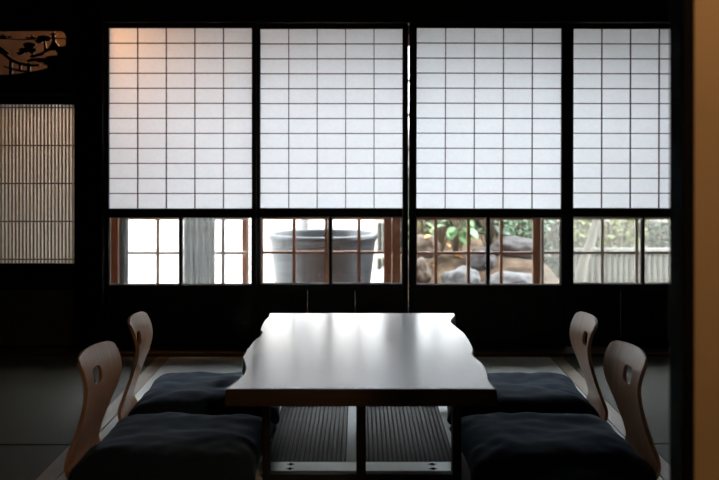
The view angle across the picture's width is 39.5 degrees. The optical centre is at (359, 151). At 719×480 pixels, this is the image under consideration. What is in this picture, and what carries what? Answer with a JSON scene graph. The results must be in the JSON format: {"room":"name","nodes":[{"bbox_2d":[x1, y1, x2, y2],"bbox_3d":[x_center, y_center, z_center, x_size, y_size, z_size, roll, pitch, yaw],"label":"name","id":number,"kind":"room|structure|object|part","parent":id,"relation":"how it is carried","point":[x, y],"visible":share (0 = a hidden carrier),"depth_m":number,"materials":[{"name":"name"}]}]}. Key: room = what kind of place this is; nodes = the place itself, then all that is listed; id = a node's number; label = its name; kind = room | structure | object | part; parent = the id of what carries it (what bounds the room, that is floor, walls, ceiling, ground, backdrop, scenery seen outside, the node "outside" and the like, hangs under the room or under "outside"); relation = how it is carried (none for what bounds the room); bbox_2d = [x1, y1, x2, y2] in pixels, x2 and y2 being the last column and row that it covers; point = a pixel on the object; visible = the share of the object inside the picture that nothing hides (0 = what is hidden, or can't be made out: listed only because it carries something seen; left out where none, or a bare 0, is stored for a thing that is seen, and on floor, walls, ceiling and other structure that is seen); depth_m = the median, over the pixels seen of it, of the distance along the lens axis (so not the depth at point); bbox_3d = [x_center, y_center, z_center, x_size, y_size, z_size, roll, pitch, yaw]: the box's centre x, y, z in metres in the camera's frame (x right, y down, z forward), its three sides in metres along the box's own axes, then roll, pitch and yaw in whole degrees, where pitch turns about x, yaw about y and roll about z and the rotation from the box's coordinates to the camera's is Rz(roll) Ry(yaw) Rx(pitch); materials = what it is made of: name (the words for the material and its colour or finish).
{"room":"traditional dwelling","nodes":[
{"label":"traditional dwelling","id":0,"kind":"room"},
{"bbox_2d":[0,31,65,74],"bbox_3d":[-2.474,0.100,6.550,1.653,2.200,0.100,0,0,0],"label":"wall","id":1,"kind":"structure","parent":0,"point":[12,46],"depth_m":6.50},
{"bbox_2d":[0,357,668,479],"bbox_3d":[-0.400,1.179,1.310,5.600,0.161,8.620,0,0,0],"label":"floor","id":2,"kind":"structure","parent":0,"point":[41,398],"depth_m":4.50,"materials":[{"name":"grey wicker"}]},
{"bbox_2d":[64,341,121,479],"bbox_3d":[-0.701,0.882,3.403,0.507,0.432,0.401,0,0,3],"label":"chair","id":3,"kind":"object","parent":2,"relation":"on","point":[105,355],"visible":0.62,"depth_m":3.43,"materials":[{"name":"brown wood"}]},
{"bbox_2d":[68,412,276,479],"bbox_3d":[-0.612,1.007,3.420,0.590,0.132,0.590,0,0,2],"label":"seat cushion","id":4,"kind":"object","parent":3,"relation":"on","point":[166,445],"visible":0.94,"depth_m":3.22,"materials":[{"name":"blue fabric"}]},
{"bbox_2d":[117,312,152,419],"bbox_3d":[-0.705,0.882,4.087,0.507,0.432,0.401,0,0,-3],"label":"chair","id":5,"kind":"object","parent":2,"relation":"on","point":[139,323],"visible":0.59,"depth_m":4.11,"materials":[{"name":"brown wood"}]},
{"bbox_2d":[128,371,279,424],"bbox_3d":[-0.605,1.007,4.110,0.590,0.133,0.590,0,0,-1],"label":"seat cushion","id":6,"kind":"object","parent":5,"relation":"on","point":[199,392],"visible":0.51,"depth_m":3.90,"materials":[{"name":"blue fabric"}]},
{"bbox_2d":[261,406,355,476],"bbox_3d":[-0.170,1.089,4.067,0.331,0.019,1.365,0,0,0],"label":"grille","id":7,"kind":"object","parent":2,"relation":"on","point":[305,438],"visible":0.52,"depth_m":3.76,"materials":[{"name":"metal"}]},
{"bbox_2d":[0,347,668,356],"bbox_3d":[-0.375,1.116,5.496,5.450,0.068,0.248,0,0,0],"label":"sill","id":8,"kind":"structure","parent":2,"relation":"on","point":[4,351],"depth_m":5.40,"materials":[{"name":"brown wood"}]},
{"bbox_2d":[0,95,73,346],"bbox_3d":[-2.168,0.384,5.550,1.205,1.396,0.032,0,0,0],"label":"door","id":9,"kind":"structure","parent":8,"relation":"on","point":[37,131],"depth_m":5.54,"materials":[{"name":"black wood"}]},
{"bbox_3d":[-2.151,1.077,5.550,1.138,0.011,0.032,0,0,0],"label":"rail","id":10,"kind":"part","parent":9,"relation":"part of","materials":[{"name":"black wood"}]},
{"bbox_3d":[-2.151,0.691,5.550,1.138,0.144,0.032,0,0,0],"label":"rail","id":11,"kind":"part","parent":9,"relation":"part of","materials":[{"name":"black wood"}]},
{"bbox_3d":[-2.151,-0.289,5.550,1.138,0.050,0.032,0,0,0],"label":"rail","id":12,"kind":"part","parent":9,"relation":"part of","materials":[{"name":"black wood"}]},
{"bbox_3d":[-2.151,0.917,5.548,1.138,0.308,0.012,0,0,0],"label":"panel","id":13,"kind":"part","parent":9,"relation":"part of","materials":[{"name":"black wood"}]},
{"bbox_2d":[105,23,256,347],"bbox_3d":[-0.990,0.183,5.532,0.832,1.796,0.030,0,0,0],"label":"door","id":14,"kind":"structure","parent":8,"relation":"on","point":[181,98],"depth_m":5.54,"materials":[{"name":"white paper"}]},
{"bbox_3d":[-0.992,-0.700,5.532,0.790,0.030,0.030,0,0,0],"label":"rail","id":15,"kind":"part","parent":14,"relation":"part of","materials":[{"name":"black wood"}]},
{"bbox_3d":[-0.992,0.336,5.532,0.790,0.047,0.030,0,0,0],"label":"rail","id":16,"kind":"part","parent":14,"relation":"part of","materials":[{"name":"black wood"}]},
{"bbox_3d":[-0.992,0.751,5.532,0.790,0.035,0.030,0,0,0],"label":"rail","id":17,"kind":"part","parent":14,"relation":"part of","materials":[{"name":"black wood"}]},
{"bbox_3d":[-0.992,1.059,5.532,0.790,0.045,0.030,0,0,0],"label":"rail","id":18,"kind":"part","parent":14,"relation":"part of","materials":[{"name":"black wood"}]},
{"bbox_2d":[257,24,407,337],"bbox_3d":[-0.155,0.183,5.568,0.845,1.796,0.030,0,0,0],"label":"door","id":19,"kind":"structure","parent":8,"relation":"on","point":[332,99],"depth_m":5.58,"materials":[{"name":"white paper"}]},
{"bbox_3d":[-0.159,-0.700,5.568,0.791,0.030,0.030,0,0,0],"label":"rail","id":20,"kind":"part","parent":19,"relation":"part of","materials":[{"name":"black wood"}]},
{"bbox_3d":[-0.159,0.336,5.568,0.791,0.047,0.030,0,0,0],"label":"rail","id":21,"kind":"part","parent":19,"relation":"part of","materials":[{"name":"black wood"}]},
{"bbox_3d":[-0.159,0.751,5.568,0.791,0.035,0.030,0,0,0],"label":"rail","id":22,"kind":"part","parent":19,"relation":"part of","materials":[{"name":"black wood"}]},
{"bbox_2d":[408,23,566,347],"bbox_3d":[0.704,0.183,5.532,0.867,1.796,0.030,0,0,0],"label":"door","id":23,"kind":"structure","parent":8,"relation":"on","point":[487,101],"depth_m":5.54,"materials":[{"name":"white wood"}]},
{"bbox_3d":[0.711,0.336,5.532,0.800,0.047,0.030,0,0,0],"label":"rail","id":24,"kind":"part","parent":23,"relation":"part of","materials":[{"name":"black wood"}]},
{"bbox_3d":[0.710,0.751,5.532,0.800,0.035,0.030,0,0,0],"label":"rail","id":25,"kind":"part","parent":23,"relation":"part of","materials":[{"name":"black wood"}]},
{"bbox_3d":[0.714,-0.700,5.532,0.800,0.030,0.030,0,0,0],"label":"rail","id":26,"kind":"part","parent":23,"relation":"part of","materials":[{"name":"black wood"}]},
{"bbox_3d":[0.709,1.059,5.532,0.800,0.045,0.030,0,0,0],"label":"rail","id":27,"kind":"part","parent":23,"relation":"part of","materials":[{"name":"black wood"}]},
{"bbox_2d":[566,24,668,346],"bbox_3d":[1.577,0.183,5.568,0.868,1.797,0.030,0,0,0],"label":"door","id":28,"kind":"structure","parent":8,"relation":"on","point":[617,75],"depth_m":5.58,"materials":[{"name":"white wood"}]},
{"bbox_3d":[1.584,0.336,5.568,0.798,0.047,0.030,0,0,0],"label":"rail","id":29,"kind":"part","parent":28,"relation":"part of","materials":[{"name":"black wood"}]},
{"bbox_3d":[1.583,0.751,5.568,0.798,0.035,0.030,0,0,0],"label":"rail","id":30,"kind":"part","parent":28,"relation":"part of","materials":[{"name":"black wood"}]},
{"bbox_3d":[1.586,-0.700,5.568,0.798,0.030,0.030,0,0,0],"label":"rail","id":31,"kind":"part","parent":28,"relation":"part of","materials":[{"name":"black wood"}]},
{"bbox_3d":[1.582,1.059,5.568,0.798,0.045,0.030,0,0,0],"label":"rail","id":32,"kind":"part","parent":28,"relation":"part of","materials":[{"name":"black wood"}]},
{"bbox_2d":[225,313,497,479],"bbox_3d":[0.005,0.919,3.860,0.865,0.359,1.462,0,0,0],"label":"table","id":33,"kind":"object","parent":2,"relation":"on","point":[360,360],"visible":1,"depth_m":3.39,"materials":[{"name":"brown wood"}]},
{"bbox_3d":[-0.302,0.948,3.235,0.023,0.303,0.060,0,0,0],"label":"leg","id":34,"kind":"part","parent":33,"relation":"part of","materials":[{"name":"black wood"}]},
{"bbox_3d":[0.003,0.916,3.235,0.031,0.240,0.040,0,0,0],"label":"post","id":35,"kind":"part","parent":33,"relation":"part of","materials":[{"name":"black wood"}]},
{"bbox_3d":[0.311,0.948,3.235,0.028,0.303,0.060,0,0,0],"label":"leg","id":36,"kind":"part","parent":33,"relation":"part of","materials":[{"name":"black wood"}]},
{"bbox_2d":[366,406,450,470],"bbox_3d":[0.172,1.089,4.067,0.325,0.019,1.365,0,0,0],"label":"grille","id":37,"kind":"object","parent":2,"relation":"on","point":[398,438],"visible":0.53,"depth_m":3.76,"materials":[{"name":"metal"}]},
{"bbox_2d":[569,311,607,421],"bbox_3d":[0.721,0.882,4.079,0.507,0.432,0.401,0,0,1],"label":"chair","id":38,"kind":"object","parent":2,"relation":"on","point":[582,322],"visible":0.48,"depth_m":4.10,"materials":[{"name":"brown wood"}]},
{"bbox_2d":[447,372,599,424],"bbox_3d":[0.632,1.006,4.100,0.590,0.134,0.590,0,0,1],"label":"seat cushion","id":39,"kind":"object","parent":38,"relation":"on","point":[538,392],"visible":0.42,"depth_m":3.89,"materials":[{"name":"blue fabric"}]},
{"bbox_2d":[603,340,660,479],"bbox_3d":[0.721,0.882,3.413,0.507,0.432,0.401,0,0,-3],"label":"chair","id":40,"kind":"object","parent":2,"relation":"on","point":[619,355],"visible":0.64,"depth_m":3.44,"materials":[{"name":"brown wood"}]},
{"bbox_2d":[449,412,657,479],"bbox_3d":[0.632,1.007,3.420,0.590,0.134,0.590,0,0,-2],"label":"seat cushion","id":41,"kind":"object","parent":40,"relation":"on","point":[498,445],"visible":0.96,"depth_m":3.22,"materials":[{"name":"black fabric"}]},
{"bbox_2d":[694,0,718,479],"bbox_3d":[1.527,-0.110,1.992,1.746,2.420,0.075,0,0,0],"label":"wall","id":42,"kind":"structure","parent":0,"point":[706,12],"depth_m":1.96,"materials":[{"name":"paint"}]},
{"bbox_2d":[669,0,693,479],"bbox_3d":[0.642,-0.110,1.995,0.023,2.420,0.090,0,0,0],"label":"post","id":43,"kind":"object","parent":42,"relation":"attached to","point":[681,12],"visible":1,"depth_m":1.96,"materials":[{"name":"black wood"}]},
{"bbox_3d":[0.290,-0.880,6.550,3.874,0.240,0.100,0,0,0],"label":"wall","id":44,"kind":"structure","parent":0,"visible":0},
{"bbox_2d":[119,218,128,282],"bbox_3d":[-1.522,0.150,6.440,0.059,1.820,0.049,0,0,0],"label":"curtain","id":45,"kind":"object","parent":44,"relation":"hanging from","point":[123,222],"visible":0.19,"depth_m":6.43,"materials":[{"name":"grey fabric"}]},
{"bbox_2d":[184,218,214,282],"bbox_3d":[-1.036,0.150,6.440,0.201,1.820,0.049,0,0,0],"label":"curtain","id":46,"kind":"object","parent":44,"relation":"hanging from","point":[199,233],"visible":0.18,"depth_m":6.44,"materials":[{"name":"grey fabric"}]},
{"bbox_3d":[-0.350,1.155,6.125,5.700,0.090,0.990,0,0,0],"label":"floor","id":47,"kind":"structure","parent":0,"visible":0},
{"bbox_3d":[0.290,1.275,6.565,3.874,0.350,0.150,0,0,0],"label":"sill","id":48,"kind":"structure","parent":47,"relation":"attached to","visible":0},
{"bbox_2d":[111,218,118,282],"bbox_3d":[-1.605,0.170,6.550,0.064,1.860,0.100,0,0,0],"label":"post","id":49,"kind":"object","parent":48,"relation":"on","point":[114,221],"depth_m":6.50,"materials":[{"name":"brown wood"}]},
{"bbox_2d":[129,218,248,282],"bbox_3d":[-1.148,0.170,6.534,0.842,1.858,0.028,0,0,0],"label":"door","id":50,"kind":"structure","parent":48,"relation":"on","point":[157,252],"depth_m":6.52,"materials":[{"name":"brown wood"},{"name":"weathered grey wood"}]},
{"bbox_2d":[242,220,246,282],"bbox_3d":[-0.759,0.170,6.630,0.038,1.860,0.060,0,0,0],"label":"post","id":51,"kind":"object","parent":48,"relation":"on","point":[244,222],"depth_m":6.60,"materials":[{"name":"brown wood"}]},
{"bbox_2d":[262,218,391,281],"bbox_3d":[-0.243,0.170,6.566,0.903,1.858,0.028,0,0,0],"label":"door","id":52,"kind":"structure","parent":48,"relation":"on","point":[387,252],"depth_m":6.55,"materials":[{"name":"brown wood"}]},
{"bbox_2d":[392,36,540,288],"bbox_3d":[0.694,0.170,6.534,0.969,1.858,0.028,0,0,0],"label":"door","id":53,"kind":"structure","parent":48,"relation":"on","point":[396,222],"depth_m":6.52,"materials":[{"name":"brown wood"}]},
{"bbox_2d":[541,217,668,282],"bbox_3d":[1.667,0.170,6.566,0.963,1.858,0.028,0,0,0],"label":"door","id":54,"kind":"structure","parent":48,"relation":"on","point":[601,252],"depth_m":6.56,"materials":[{"name":"brown wood"}]},
{"bbox_3d":[-2.990,0.150,5.550,0.420,2.000,0.100,0,0,0],"label":"wall","id":55,"kind":"structure","parent":0,"visible":0},
{"bbox_3d":[-2.181,-0.358,5.555,1.238,0.084,0.130,0,0,0],"label":"lintel","id":56,"kind":"object","parent":55,"relation":"attached to","visible":0},
{"bbox_2d":[0,0,73,78],"bbox_3d":[-2.171,-0.625,5.550,1.217,0.448,0.024,0,0,0],"label":"transom","id":57,"kind":"object","parent":56,"relation":"on","point":[15,15],"visible":1,"depth_m":5.54,"materials":[{"name":"black wood"}]},
{"label":"outside","id":58,"kind":"structure","parent":0,"visible":0},
{"bbox_2d":[371,231,662,294],"bbox_3d":[0.000,1.158,11.140,14.000,0.597,9.000,0,0,0],"label":"ground","id":59,"kind":"structure","parent":58,"point":[445,262],"depth_m":8.59,"materials":[{"name":"soil"}]},
{"bbox_2d":[129,218,368,282],"bbox_3d":[-3.455,0.325,10.075,7.090,2.350,0.150,0,0,0],"label":"wall","id":60,"kind":"structure","parent":59,"relation":"on","point":[142,233],"depth_m":10.00,"materials":[{"name":"white paint"}]},
{"bbox_2d":[301,220,307,228],"bbox_3d":[-0.549,0.270,9.930,0.070,2.340,0.068,0,0,0],"label":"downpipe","id":61,"kind":"object","parent":60,"relation":"attached to","point":[304,223],"visible":0.02,"depth_m":9.90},
{"bbox_2d":[268,229,377,281],"bbox_3d":[-0.287,1.036,7.750,0.852,0.818,0.852,0,0,0],"label":"pot","id":62,"kind":"object","parent":59,"relation":"on","point":[309,267],"visible":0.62,"depth_m":7.43,"materials":[{"name":"grey ceramic"}]},
{"bbox_2d":[408,257,431,282],"bbox_3d":[0.482,0.998,8.157,0.228,0.283,0.233,0,0,-38],"label":"rock","id":63,"kind":"object","parent":59,"relation":"on","point":[424,275],"visible":0.52,"depth_m":8.07,"materials":[{"name":"brown stone"}]},
{"bbox_2d":[408,214,437,246],"bbox_3d":[0.548,0.789,8.977,0.331,0.606,0.350,0,0,18],"label":"leafy plant","id":64,"kind":"object","parent":59,"relation":"on","point":[420,226],"visible":0.28,"depth_m":8.98,"materials":[{"name":"green plant"}]},
{"bbox_3d":[0.527,0.797,8.998,0.145,0.590,0.160,0,0,0],"label":"stem","id":65,"kind":"part","parent":64,"relation":"part of","materials":[{"name":"plant"}]},
{"bbox_2d":[408,165,446,242],"bbox_3d":[0.625,0.550,10.200,0.708,0.974,0.751,0,0,43],"label":"shrub","id":66,"kind":"object","parent":59,"relation":"on","point":[429,221],"visible":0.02,"depth_m":10.07,"materials":[{"name":"green plant"}]},
{"bbox_2d":[417,234,440,258],"bbox_3d":[0.559,0.818,8.608,0.278,0.215,0.253,0,0,0],"label":"rock","id":67,"kind":"object","parent":59,"relation":"on","point":[423,244],"visible":0.56,"depth_m":8.51,"materials":[{"name":"brown stone"}]},
{"bbox_2d":[420,220,455,250],"bbox_3d":[0.777,0.691,9.343,0.424,0.563,0.447,0,0,38],"label":"leafy plant","id":68,"kind":"object","parent":59,"relation":"on","point":[441,231],"visible":0.26,"depth_m":9.33,"materials":[{"name":"green plant"}]},
{"bbox_3d":[0.753,0.694,9.352,0.237,0.557,0.222,0,0,0],"label":"stem","id":69,"kind":"part","parent":68,"relation":"part of","materials":[{"name":"plant"}]},
{"bbox_2d":[429,220,485,257],"bbox_3d":[0.856,0.691,8.706,0.466,0.562,0.476,0,0,23],"label":"leafy plant","id":70,"kind":"object","parent":59,"relation":"on","point":[456,234],"visible":0.42,"depth_m":8.65,"materials":[{"name":"green plant"}]},
{"bbox_3d":[0.853,0.703,8.712,0.189,0.537,0.206,0,0,38],"label":"stem","id":71,"kind":"part","parent":70,"relation":"part of","materials":[{"name":"green plant"}]},
{"bbox_2d":[441,265,480,282],"bbox_3d":[0.812,1.048,7.999,0.321,0.276,0.326,0,0,0],"label":"rock","id":72,"kind":"object","parent":59,"relation":"on","point":[458,275],"visible":0.4,"depth_m":7.90,"materials":[{"name":"grey stone"}]},
{"bbox_2d":[451,220,485,231],"bbox_3d":[1.216,0.456,11.006,0.796,1.055,0.796,0,0,25],"label":"shrub","id":73,"kind":"object","parent":59,"relation":"on","point":[476,222],"visible":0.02,"depth_m":10.88,"materials":[{"name":"green plant"}]},
{"bbox_2d":[470,247,496,270],"bbox_3d":[1.036,0.933,8.505,0.260,0.244,0.268,0,0,0],"label":"rock","id":74,"kind":"object","parent":59,"relation":"on","point":[477,261],"visible":0.4,"depth_m":8.41,"materials":[{"name":"grey stone"}]},
{"bbox_2d":[475,220,509,246],"bbox_3d":[1.199,0.702,9.220,0.402,0.540,0.359,0,0,43],"label":"leafy plant","id":75,"kind":"object","parent":59,"relation":"on","point":[481,222],"visible":0.22,"depth_m":9.19,"materials":[{"name":"green plant"}]},
{"bbox_3d":[1.192,0.712,9.213,0.233,0.520,0.173,0,0,38],"label":"stem","id":76,"kind":"part","parent":75,"relation":"part of","materials":[{"name":"plant"}]},
{"bbox_2d":[484,271,531,282],"bbox_3d":[1.191,1.036,7.841,0.436,0.194,0.357,0,0,0],"label":"rock","id":77,"kind":"object","parent":59,"relation":"on","point":[508,277],"visible":0.35,"depth_m":7.75,"materials":[{"name":"grey stone"}]},
{"bbox_2d":[490,236,531,257],"bbox_3d":[1.396,0.858,9.005,0.499,0.199,0.343,0,0,0],"label":"rock","id":78,"kind":"object","parent":59,"relation":"on","point":[510,243],"visible":0.56,"depth_m":8.89,"materials":[{"name":"grey stone"}]},
{"bbox_2d":[369,46,665,268],"bbox_3d":[3.295,0.100,11.975,6.410,2.800,0.150,0,0,0],"label":"wall","id":79,"kind":"structure","parent":59,"relation":"on","point":[372,223],"depth_m":11.90,"materials":[{"name":"white paint"}]},
{"bbox_2d":[376,162,668,269],"bbox_3d":[3.256,0.600,11.569,6.144,1.700,0.118,0,0,0],"label":"bamboo fence","id":80,"kind":"object","parent":59,"relation":"on","point":[380,223],"visible":0.02,"depth_m":11.58,"materials":[{"name":"brown wood"}]},
{"bbox_3d":[3.244,1.200,11.540,6.120,0.059,0.059,0,0,0],"label":"rail","id":81,"kind":"part","parent":80,"relation":"part of","materials":[{"name":"brown wood"}]},
{"bbox_3d":[3.244,0.790,11.540,6.120,0.059,0.059,0,0,0],"label":"rail","id":82,"kind":"part","parent":80,"relation":"part of","materials":[{"name":"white wood"}]},
{"bbox_2d":[495,220,554,238],"bbox_3d":[1.588,0.660,9.800,0.566,0.681,0.606,0,0,-30],"label":"shrub","id":83,"kind":"object","parent":59,"relation":"on","point":[512,226],"visible":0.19,"depth_m":9.71,"materials":[{"name":"green plant"}]},
{"bbox_3d":[1.605,0.763,9.800,0.316,0.476,0.323,0,0,0],"label":"stem","id":84,"kind":"part","parent":83,"relation":"part of","materials":[{"name":"green plant"}]},
{"bbox_2d":[525,220,592,276],"bbox_3d":[2.151,0.821,10.815,0.764,1.159,0.774,0,0,-37],"label":"shrub","id":85,"kind":"object","parent":59,"relation":"on","point":[550,245],"visible":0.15,"depth_m":10.74,"materials":[{"name":"green plant"}]},
{"bbox_3d":[2.170,0.987,10.800,0.419,0.825,0.428,0,0,0],"label":"stem","id":86,"kind":"part","parent":85,"relation":"part of","materials":[{"name":"green plant"}]},
{"bbox_2d":[574,220,596,273],"bbox_3d":[2.101,0.891,9.603,0.379,1.015,0.359,0,0,33],"label":"shrub","id":87,"kind":"object","parent":59,"relation":"on","point":[584,223],"visible":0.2,"depth_m":9.54,"materials":[{"name":"green plant"}]},
{"bbox_3d":[2.117,1.036,9.600,0.191,0.724,0.194,0,0,0],"label":"stem","id":88,"kind":"part","parent":87,"relation":"part of","materials":[{"name":"green plant"}]},
{"bbox_2d":[575,220,604,281],"bbox_3d":[2.029,0.272,8.050,1.675,2.181,1.238,0,0,0],"label":"tree","id":89,"kind":"object","parent":59,"relation":"on","point":[581,273],"visible":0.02,"depth_m":8.02,"materials":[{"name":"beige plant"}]},
{"bbox_2d":[584,220,648,281],"bbox_3d":[2.536,0.817,9.888,0.624,1.165,0.629,0,0,0],"label":"shrub","id":90,"kind":"object","parent":59,"relation":"on","point":[615,226],"visible":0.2,"depth_m":9.82,"materials":[{"name":"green plant"}]},
{"bbox_3d":[2.553,0.987,9.900,0.339,0.824,0.346,0,0,0],"label":"stem","id":91,"kind":"part","parent":90,"relation":"part of","materials":[{"name":"green plant"}]},
{"bbox_2d":[574,248,668,281],"bbox_3d":[2.830,1.129,8.981,1.960,0.542,0.086,0,0,0],"label":"fence","id":92,"kind":"object","parent":59,"relation":"on","point":[619,261],"visible":0.21,"depth_m":8.98,"materials":[{"name":"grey wood"}]},
{"bbox_3d":[2.830,0.880,8.960,1.960,0.044,0.044,0,0,0],"label":"rail","id":93,"kind":"part","parent":92,"relation":"part of","materials":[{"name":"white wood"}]},
{"bbox_2d":[616,220,668,272],"bbox_3d":[3.123,0.749,10.592,0.882,1.301,0.843,0,0,-9],"label":"shrub","id":94,"kind":"object","parent":59,"relation":"on","point":[663,240],"visible":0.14,"depth_m":10.39,"materials":[{"name":"green plant"}]},
{"bbox_3d":[3.139,0.938,10.600,0.465,0.923,0.475,0,0,0],"label":"stem","id":95,"kind":"part","parent":94,"relation":"part of","materials":[{"name":"green plant"}]}
]}

